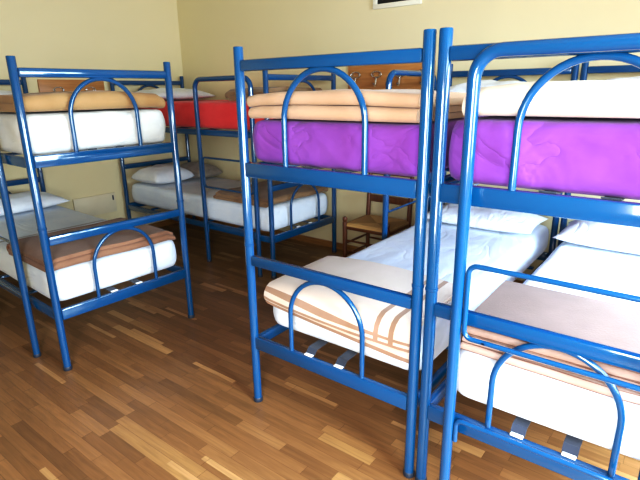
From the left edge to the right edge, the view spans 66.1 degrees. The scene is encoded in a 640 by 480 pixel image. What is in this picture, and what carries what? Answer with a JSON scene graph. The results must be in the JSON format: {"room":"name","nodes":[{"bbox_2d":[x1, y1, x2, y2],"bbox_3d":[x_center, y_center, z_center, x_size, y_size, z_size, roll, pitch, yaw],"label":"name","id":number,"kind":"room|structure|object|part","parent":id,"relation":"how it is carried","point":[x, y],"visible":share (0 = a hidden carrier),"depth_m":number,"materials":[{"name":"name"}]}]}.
{"room":"dormitory","nodes":[
{"label":"dormitory","id":0,"kind":"room"},
{"bbox_2d":[0,0,187,224],"bbox_3d":[-3.045,-1.158,3.863,0.140,3.000,5.020,12,21,36],"label":"wall","id":1,"kind":"structure","parent":0,"point":[66,34],"depth_m":4.77,"materials":[{"name":"beige paint"}]},
{"bbox_2d":[37,79,104,92],"bbox_3d":[-2.300,-1.397,4.616,0.084,0.210,0.620,12,21,36],"label":"coat rack","id":2,"kind":"object","parent":1,"relation":"attached to","point":[44,85],"visible":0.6,"depth_m":4.54,"materials":[{"name":"brown wood"}]},
{"bbox_2d":[73,192,116,215],"bbox_3d":[-2.277,-0.351,4.992,0.030,0.200,0.440,12,21,36],"label":"wall panel","id":3,"kind":"object","parent":1,"relation":"attached to","point":[102,203],"visible":0.89,"depth_m":4.99,"materials":[{"name":"paint"}]},
{"bbox_2d":[148,214,191,227],"bbox_3d":[-2.969,0.263,4.240,0.014,0.060,4.726,12,21,36],"label":"baseboard","id":4,"kind":"structure","parent":1,"relation":"attached to","point":[169,221],"depth_m":5.70,"materials":[{"name":"brown wood"}]},
{"bbox_2d":[0,218,639,479],"bbox_3d":[-0.486,0.858,2.448,6.530,0.100,5.020,12,21,36],"label":"floor","id":5,"kind":"structure","parent":0,"point":[151,391],"depth_m":2.43,"materials":[{"name":"brown wood"}]},
{"bbox_2d":[0,55,194,370],"bbox_3d":[-1.987,-0.341,3.451,2.153,1.650,0.928,13,22,38],"label":"bunk bed","id":6,"kind":"object","parent":5,"relation":"on","point":[30,162],"visible":0.79,"depth_m":2.72,"materials":[{"name":"blue metal"}]},
{"bbox_3d":[-2.243,-0.561,3.065,2.072,0.050,0.026,13,22,38],"label":"rail","id":7,"kind":"part","parent":6,"relation":"part of","materials":[{"name":"blue metal"}]},
{"bbox_3d":[-2.232,0.231,3.306,2.072,0.050,0.026,13,22,38],"label":"rail","id":8,"kind":"part","parent":6,"relation":"part of","materials":[{"name":"blue metal"}]},
{"bbox_3d":[-2.521,-0.634,4.418,0.041,1.638,0.041,13,22,38],"label":"post","id":9,"kind":"part","parent":6,"relation":"part of","materials":[{"name":"blue metal"}]},
{"bbox_3d":[-1.425,-0.071,2.515,0.041,1.638,0.041,13,22,38],"label":"post","id":10,"kind":"part","parent":6,"relation":"part of","materials":[{"name":"blue metal"}]},
{"bbox_2d":[0,108,165,154],"bbox_3d":[-1.977,-0.784,3.334,2.050,0.204,0.856,13,22,38],"label":"mattress","id":11,"kind":"object","parent":6,"relation":"on","point":[49,131],"visible":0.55,"depth_m":2.64,"materials":[{"name":"white fabric"}]},
{"bbox_2d":[0,90,11,94],"bbox_3d":[-2.580,-1.082,3.761,0.420,0.131,0.720,13,22,38],"label":"pillow","id":12,"kind":"object","parent":11,"relation":"on","point":[2,92],"visible":0.16,"depth_m":3.76,"materials":[{"name":"white fabric"}]},
{"bbox_2d":[0,90,165,111],"bbox_3d":[-1.379,-0.799,2.816,0.505,0.110,0.800,13,22,38],"label":"folded blanket","id":13,"kind":"object","parent":11,"relation":"on","point":[92,99],"visible":0.86,"depth_m":2.62,"materials":[{"name":"fabric"}]},
{"bbox_2d":[0,205,175,300],"bbox_3d":[-1.965,0.000,3.573,2.039,0.193,0.829,13,22,38],"label":"mattress","id":14,"kind":"object","parent":6,"relation":"on","point":[77,280],"visible":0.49,"depth_m":3.01,"materials":[{"name":"white fabric"}]},
{"bbox_2d":[0,191,69,215],"bbox_3d":[-2.521,-0.303,4.010,0.420,0.139,0.760,11,21,35],"label":"pillow","id":15,"kind":"object","parent":14,"relation":"on","point":[22,201],"visible":0.67,"depth_m":3.97,"materials":[{"name":"white fabric"}]},
{"bbox_2d":[6,218,175,272],"bbox_3d":[-1.411,0.006,3.070,0.588,0.079,0.800,13,22,38],"label":"folded blanket","id":16,"kind":"object","parent":14,"relation":"on","point":[71,253],"visible":0.59,"depth_m":2.90,"materials":[{"name":"brown fabric"}]},
{"bbox_3d":[-1.163,-0.479,2.729,0.030,0.062,0.802,13,22,38],"label":"rail","id":17,"kind":"part","parent":6,"relation":"part of","materials":[{"name":"blue metal"}]},
{"bbox_3d":[-1.153,0.313,2.970,0.030,0.062,0.802,13,22,38],"label":"rail","id":18,"kind":"part","parent":6,"relation":"part of","materials":[{"name":"blue metal"}]},
{"bbox_3d":[-1.701,0.036,3.922,2.072,0.050,0.026,13,22,38],"label":"rail","id":19,"kind":"part","parent":6,"relation":"part of","materials":[{"name":"blue metal"}]},
{"bbox_3d":[-0.894,-0.265,3.132,0.041,1.638,0.041,13,22,38],"label":"post","id":20,"kind":"part","parent":6,"relation":"part of","materials":[{"name":"blue metal"}]},
{"bbox_2d":[110,70,336,278],"bbox_3d":[-0.975,-0.749,4.748,2.153,1.650,0.928,12,21,36],"label":"bunk bed","id":21,"kind":"object","parent":5,"relation":"on","point":[323,220],"visible":0.52,"depth_m":4.16,"materials":[{"name":"blue metal"}]},
{"bbox_3d":[-2.048,-0.840,5.074,0.041,1.638,0.041,12,21,36],"label":"post","id":22,"kind":"part","parent":21,"relation":"part of","materials":[{"name":"blue metal"}]},
{"bbox_3d":[-1.783,-0.458,5.535,0.030,0.062,0.802,12,21,36],"label":"rail","id":23,"kind":"part","parent":21,"relation":"part of","materials":[{"name":"blue metal"}]},
{"bbox_3d":[-1.531,-1.038,5.702,0.041,1.638,0.041,12,21,36],"label":"post","id":24,"kind":"part","parent":21,"relation":"part of","materials":[{"name":"blue metal"}]},
{"bbox_3d":[-1.213,-0.175,4.596,2.072,0.050,0.026,12,21,36],"label":"rail","id":25,"kind":"part","parent":21,"relation":"part of","materials":[{"name":"blue metal"}]},
{"bbox_2d":[139,100,263,129],"bbox_3d":[-0.967,-1.200,4.629,2.047,0.219,0.858,12,21,36],"label":"mattress","id":26,"kind":"object","parent":21,"relation":"on","point":[214,114],"visible":0.39,"depth_m":4.11,"materials":[{"name":"red fabric"}]},
{"bbox_2d":[136,88,214,100],"bbox_3d":[-1.532,-1.486,5.006,0.560,0.123,0.760,12,21,36],"label":"pillow","id":27,"kind":"object","parent":26,"relation":"on","point":[178,93],"visible":0.67,"depth_m":4.84,"materials":[{"name":"white fabric"}]},
{"bbox_2d":[225,87,321,100],"bbox_3d":[-0.359,-1.229,4.121,0.480,0.111,0.740,12,21,36],"label":"folded blanket","id":28,"kind":"object","parent":26,"relation":"on","point":[231,94],"visible":0.32,"depth_m":3.92,"materials":[{"name":"fabric"}]},
{"bbox_3d":[-1.224,-0.968,4.356,2.072,0.050,0.026,12,21,36],"label":"rail","id":29,"kind":"part","parent":21,"relation":"part of","materials":[{"name":"blue metal"}]},
{"bbox_2d":[132,177,326,231],"bbox_3d":[-0.954,-0.417,4.868,2.038,0.210,0.830,12,21,36],"label":"mattress","id":30,"kind":"object","parent":21,"relation":"on","point":[163,196],"visible":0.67,"depth_m":4.47,"materials":[{"name":"white fabric"}]},
{"bbox_2d":[131,164,194,183],"bbox_3d":[-1.639,-0.694,5.124,0.460,0.176,0.470,12,21,36],"label":"pillow","id":31,"kind":"object","parent":30,"relation":"on","point":[159,173],"visible":0.91,"depth_m":4.98,"materials":[{"name":"white fabric"}]},
{"bbox_2d":[180,162,222,177],"bbox_3d":[-1.350,-0.772,5.401,0.480,0.158,0.320,12,21,36],"label":"pillow","id":32,"kind":"object","parent":30,"relation":"on","point":[210,170],"visible":0.66,"depth_m":5.29,"materials":[{"name":"fabric"}]},
{"bbox_2d":[213,180,327,207],"bbox_3d":[-0.425,-0.435,4.412,0.677,0.064,0.800,12,21,36],"label":"folded blanket","id":33,"kind":"object","parent":30,"relation":"on","point":[283,195],"visible":0.6,"depth_m":4.24,"materials":[{"name":"fabric"}]},
{"bbox_3d":[-0.391,-0.483,3.823,0.041,1.638,0.041,12,21,36],"label":"post","id":34,"kind":"part","parent":21,"relation":"part of","materials":[{"name":"blue metal"}]},
{"bbox_3d":[-0.126,-0.100,4.283,0.030,0.062,0.802,12,21,36],"label":"rail","id":35,"kind":"part","parent":21,"relation":"part of","materials":[{"name":"blue metal"}]},
{"bbox_3d":[-0.696,-0.373,5.224,2.072,0.050,0.026,12,21,36],"label":"rail","id":36,"kind":"part","parent":21,"relation":"part of","materials":[{"name":"blue metal"}]},
{"bbox_3d":[0.126,-0.681,4.451,0.041,1.638,0.041,12,21,36],"label":"post","id":37,"kind":"part","parent":21,"relation":"part of","materials":[{"name":"blue metal"}]},
{"bbox_2d":[343,173,413,256],"bbox_3d":[0.471,-0.148,3.993,0.432,0.900,0.417,12,21,36],"label":"chair","id":38,"kind":"object","parent":5,"relation":"on","point":[369,224],"visible":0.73,"depth_m":3.98,"materials":[{"name":"brown wood"}]},
{"bbox_3d":[0.204,0.053,4.022,0.042,0.506,0.042,12,21,36],"label":"leg","id":39,"kind":"part","parent":38,"relation":"part of","materials":[{"name":"brown wood"}]},
{"bbox_3d":[0.357,-0.074,3.860,0.360,0.034,0.026,12,21,36],"label":"seat rail","id":40,"kind":"part","parent":38,"relation":"part of","materials":[{"name":"brown wood"}]},
{"bbox_3d":[0.423,-0.223,4.240,0.038,0.900,0.064,12,21,36],"label":"post","id":41,"kind":"part","parent":38,"relation":"part of","materials":[{"name":"brown wood"}]},
{"bbox_3d":[0.463,-0.137,3.986,0.414,0.030,0.374,12,21,36],"label":"seat","id":42,"kind":"part","parent":38,"relation":"part of","materials":[{"name":"brown wicker"}]},
{"bbox_3d":[0.618,-0.084,3.878,0.026,0.034,0.320,12,21,36],"label":"seat rail","id":43,"kind":"part","parent":38,"relation":"part of","materials":[{"name":"brown wood"}]},
{"bbox_3d":[0.733,-0.158,4.013,0.038,0.900,0.064,12,21,36],"label":"post","id":44,"kind":"part","parent":38,"relation":"part of","materials":[{"name":"brown wood"}]},
{"bbox_2d":[233,29,579,478],"bbox_3d":[0.635,-0.175,2.785,0.928,1.650,2.153,12,21,36],"label":"bunk bed","id":45,"kind":"object","parent":5,"relation":"on","point":[419,188],"visible":0.52,"depth_m":1.91,"materials":[{"name":"blue metal"}]},
{"bbox_3d":[-0.320,0.005,2.217,0.041,1.638,0.041,12,21,36],"label":"post","id":46,"kind":"part","parent":45,"relation":"part of","materials":[{"name":"blue metal"}]},
{"bbox_3d":[0.327,0.239,3.163,0.026,0.050,2.072,12,21,36],"label":"rail","id":47,"kind":"part","parent":45,"relation":"part of","materials":[{"name":"blue metal"}]},
{"bbox_3d":[0.316,-0.553,2.922,0.026,0.050,2.072,12,21,36],"label":"rail","id":48,"kind":"part","parent":45,"relation":"part of","materials":[{"name":"blue metal"}]},
{"bbox_3d":[0.008,-0.236,1.878,0.802,0.062,0.030,12,21,36],"label":"rail","id":49,"kind":"part","parent":45,"relation":"part of","materials":[{"name":"blue metal"}]},
{"bbox_3d":[0.019,0.556,2.119,0.802,0.062,0.030,12,21,36],"label":"rail","id":50,"kind":"part","parent":45,"relation":"part of","materials":[{"name":"blue metal"}]},
{"bbox_2d":[252,116,484,176],"bbox_3d":[0.633,-0.601,2.653,0.842,0.182,2.049,12,21,36],"label":"mattress","id":51,"kind":"object","parent":45,"relation":"on","point":[392,146],"visible":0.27,"depth_m":1.83,"materials":[{"name":"purple fabric"}]},
{"bbox_2d":[247,89,465,122],"bbox_3d":[0.166,-0.568,2.043,0.800,0.116,0.533,12,21,36],"label":"folded blanket","id":52,"kind":"object","parent":51,"relation":"on","point":[383,105],"visible":0.8,"depth_m":1.82,"materials":[{"name":"beige fabric"}]},
{"bbox_2d":[450,80,522,92],"bbox_3d":[1.117,-0.962,3.176,0.720,0.144,0.420,12,21,36],"label":"pillow","id":53,"kind":"object","parent":51,"relation":"on","point":[484,83],"visible":0.22,"depth_m":3.11,"materials":[{"name":"white fabric"}]},
{"bbox_2d":[273,219,548,369],"bbox_3d":[0.674,0.153,2.882,0.818,0.188,2.004,12,21,36],"label":"mattress","id":54,"kind":"object","parent":45,"relation":"on","point":[516,252],"visible":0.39,"depth_m":2.75,"materials":[{"name":"white fabric"}]},
{"bbox_2d":[264,256,452,363],"bbox_3d":[0.189,0.277,2.281,0.770,0.187,0.550,12,21,36],"label":"folded blanket","id":55,"kind":"object","parent":54,"relation":"on","point":[386,325],"visible":0.7,"depth_m":2.11,"materials":[{"name":"beige fabric"}]},
{"bbox_2d":[427,203,547,233],"bbox_3d":[1.125,-0.175,3.377,0.740,0.137,0.440,12,21,36],"label":"pillow","id":56,"kind":"object","parent":54,"relation":"on","point":[481,218],"visible":0.59,"depth_m":3.18,"materials":[{"name":"white fabric"}]},
{"bbox_3d":[0.345,0.144,1.728,0.041,1.638,0.041,12,21,36],"label":"post","id":57,"kind":"part","parent":45,"relation":"part of","materials":[{"name":"blue metal"}]},
{"bbox_3d":[0.981,-0.413,2.433,0.026,0.050,2.072,12,21,36],"label":"rail","id":58,"kind":"part","parent":45,"relation":"part of","materials":[{"name":"blue metal"}]},
{"bbox_3d":[0.960,-0.498,3.813,0.041,1.638,0.041,12,21,36],"label":"post","id":59,"kind":"part","parent":45,"relation":"part of","materials":[{"name":"blue metal"}]},
{"bbox_3d":[0.991,0.379,2.674,0.026,0.050,2.072,12,21,36],"label":"rail","id":60,"kind":"part","parent":45,"relation":"part of","materials":[{"name":"blue metal"}]},
{"bbox_3d":[1.298,0.053,3.715,0.802,0.062,0.030,12,21,36],"label":"rail","id":61,"kind":"part","parent":45,"relation":"part of","materials":[{"name":"blue metal"}]},
{"bbox_3d":[1.624,-0.358,3.324,0.041,1.638,0.041,12,21,36],"label":"post","id":62,"kind":"part","parent":45,"relation":"part of","materials":[{"name":"blue metal"}]},
{"bbox_2d":[415,27,639,479],"bbox_3d":[1.345,-0.017,2.236,0.884,1.650,2.198,12,21,36],"label":"bunk bed","id":63,"kind":"object","parent":5,"relation":"on","point":[465,193],"visible":0.7,"depth_m":1.49,"materials":[{"name":"blue metal"}]},
{"bbox_3d":[0.387,0.153,1.697,0.041,1.638,0.041,12,21,36],"label":"post","id":64,"kind":"part","parent":63,"relation":"part of","materials":[{"name":"blue metal"}]},
{"bbox_3d":[1.033,0.388,2.643,0.026,0.050,2.072,12,21,36],"label":"rail","id":65,"kind":"part","parent":63,"relation":"part of","materials":[{"name":"blue metal"}]},
{"bbox_3d":[1.022,-0.404,2.402,0.026,0.050,2.072,12,21,36],"label":"rail","id":66,"kind":"part","parent":63,"relation":"part of","materials":[{"name":"blue metal"}]},
{"bbox_3d":[0.726,0.704,1.599,0.802,0.062,0.030,12,21,36],"label":"rail","id":67,"kind":"part","parent":63,"relation":"part of","materials":[{"name":"blue metal"}]},
{"bbox_3d":[0.715,-0.088,1.358,0.802,0.062,0.030,12,21,36],"label":"rail","id":68,"kind":"part","parent":63,"relation":"part of","materials":[{"name":"blue metal"}]},
{"bbox_2d":[449,116,639,199],"bbox_3d":[1.351,-0.460,2.118,0.869,0.204,2.051,12,21,36],"label":"mattress","id":69,"kind":"object","parent":63,"relation":"on","point":[576,155],"visible":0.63,"depth_m":1.40,"materials":[{"name":"purple fabric"}]},
{"bbox_2d":[462,79,639,118],"bbox_3d":[0.901,-0.426,1.478,0.790,0.108,0.506,12,21,36],"label":"folded blanket","id":70,"kind":"object","parent":69,"relation":"on","point":[581,98],"visible":0.94,"depth_m":1.36,"materials":[{"name":"beige fabric"}]},
{"bbox_2d":[607,76,639,79],"bbox_3d":[1.823,-0.815,2.656,0.740,0.147,0.420,12,21,36],"label":"pillow","id":71,"kind":"object","parent":69,"relation":"on","point":[636,77],"visible":0.11,"depth_m":2.65,"materials":[{"name":"white fabric"}]},
{"bbox_2d":[457,241,639,460],"bbox_3d":[1.392,0.311,2.331,0.795,0.188,2.036,12,21,36],"label":"mattress","id":72,"kind":"object","parent":63,"relation":"on","point":[589,416],"visible":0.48,"depth_m":1.67,"materials":[{"name":"white fabric"}]},
{"bbox_2d":[461,280,639,404],"bbox_3d":[0.930,0.339,1.676,0.750,0.131,0.471,12,21,36],"label":"folded blanket","id":73,"kind":"object","parent":72,"relation":"on","point":[590,319],"visible":0.6,"depth_m":1.66,"materials":[{"name":"brown fabric"}]},
{"bbox_2d":[553,220,639,254],"bbox_3d":[1.804,-0.033,2.852,0.740,0.154,0.460,12,21,36],"label":"pillow","id":74,"kind":"object","parent":72,"relation":"on","point":[619,238],"visible":0.79,"depth_m":2.78,"materials":[{"name":"white fabric"}]},
{"bbox_3d":[1.666,-0.350,3.294,0.041,1.638,0.041,12,21,36],"label":"post","id":75,"kind":"part","parent":63,"relation":"part of","materials":[{"name":"blue metal"}]},
{"bbox_2d":[176,0,639,280],"bbox_3d":[0.975,-1.207,3.846,6.250,3.000,0.140,12,21,36],"label":"wall","id":76,"kind":"structure","parent":0,"point":[209,30],"depth_m":4.25,"materials":[{"name":"beige paint"}]},
{"bbox_2d":[196,216,522,282],"bbox_3d":[0.947,0.217,4.215,6.250,0.060,0.014,12,21,36],"label":"baseboard","id":77,"kind":"structure","parent":76,"relation":"attached to","point":[304,238],"depth_m":4.95,"materials":[{"name":"brown wood"}]},
{"bbox_2d":[348,61,435,89],"bbox_3d":[0.549,-1.327,4.002,0.800,0.230,0.084,12,21,36],"label":"coat rack","id":78,"kind":"object","parent":76,"relation":"attached to","point":[373,77],"visible":0.53,"depth_m":4.05,"materials":[{"name":"brown wood"}]},
{"bbox_2d":[373,0,421,9],"bbox_3d":[0.597,-2.020,3.784,0.425,0.410,0.024,12,21,36],"label":"picture frame","id":79,"kind":"object","parent":76,"relation":"attached to","point":[377,4],"visible":1,"depth_m":3.85,"materials":[{"name":"white paint"}]},
{"bbox_3d":[0.601,-2.021,3.789,0.360,0.345,0.008,12,21,36],"label":"panel","id":80,"kind":"part","parent":79,"relation":"part of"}
]}

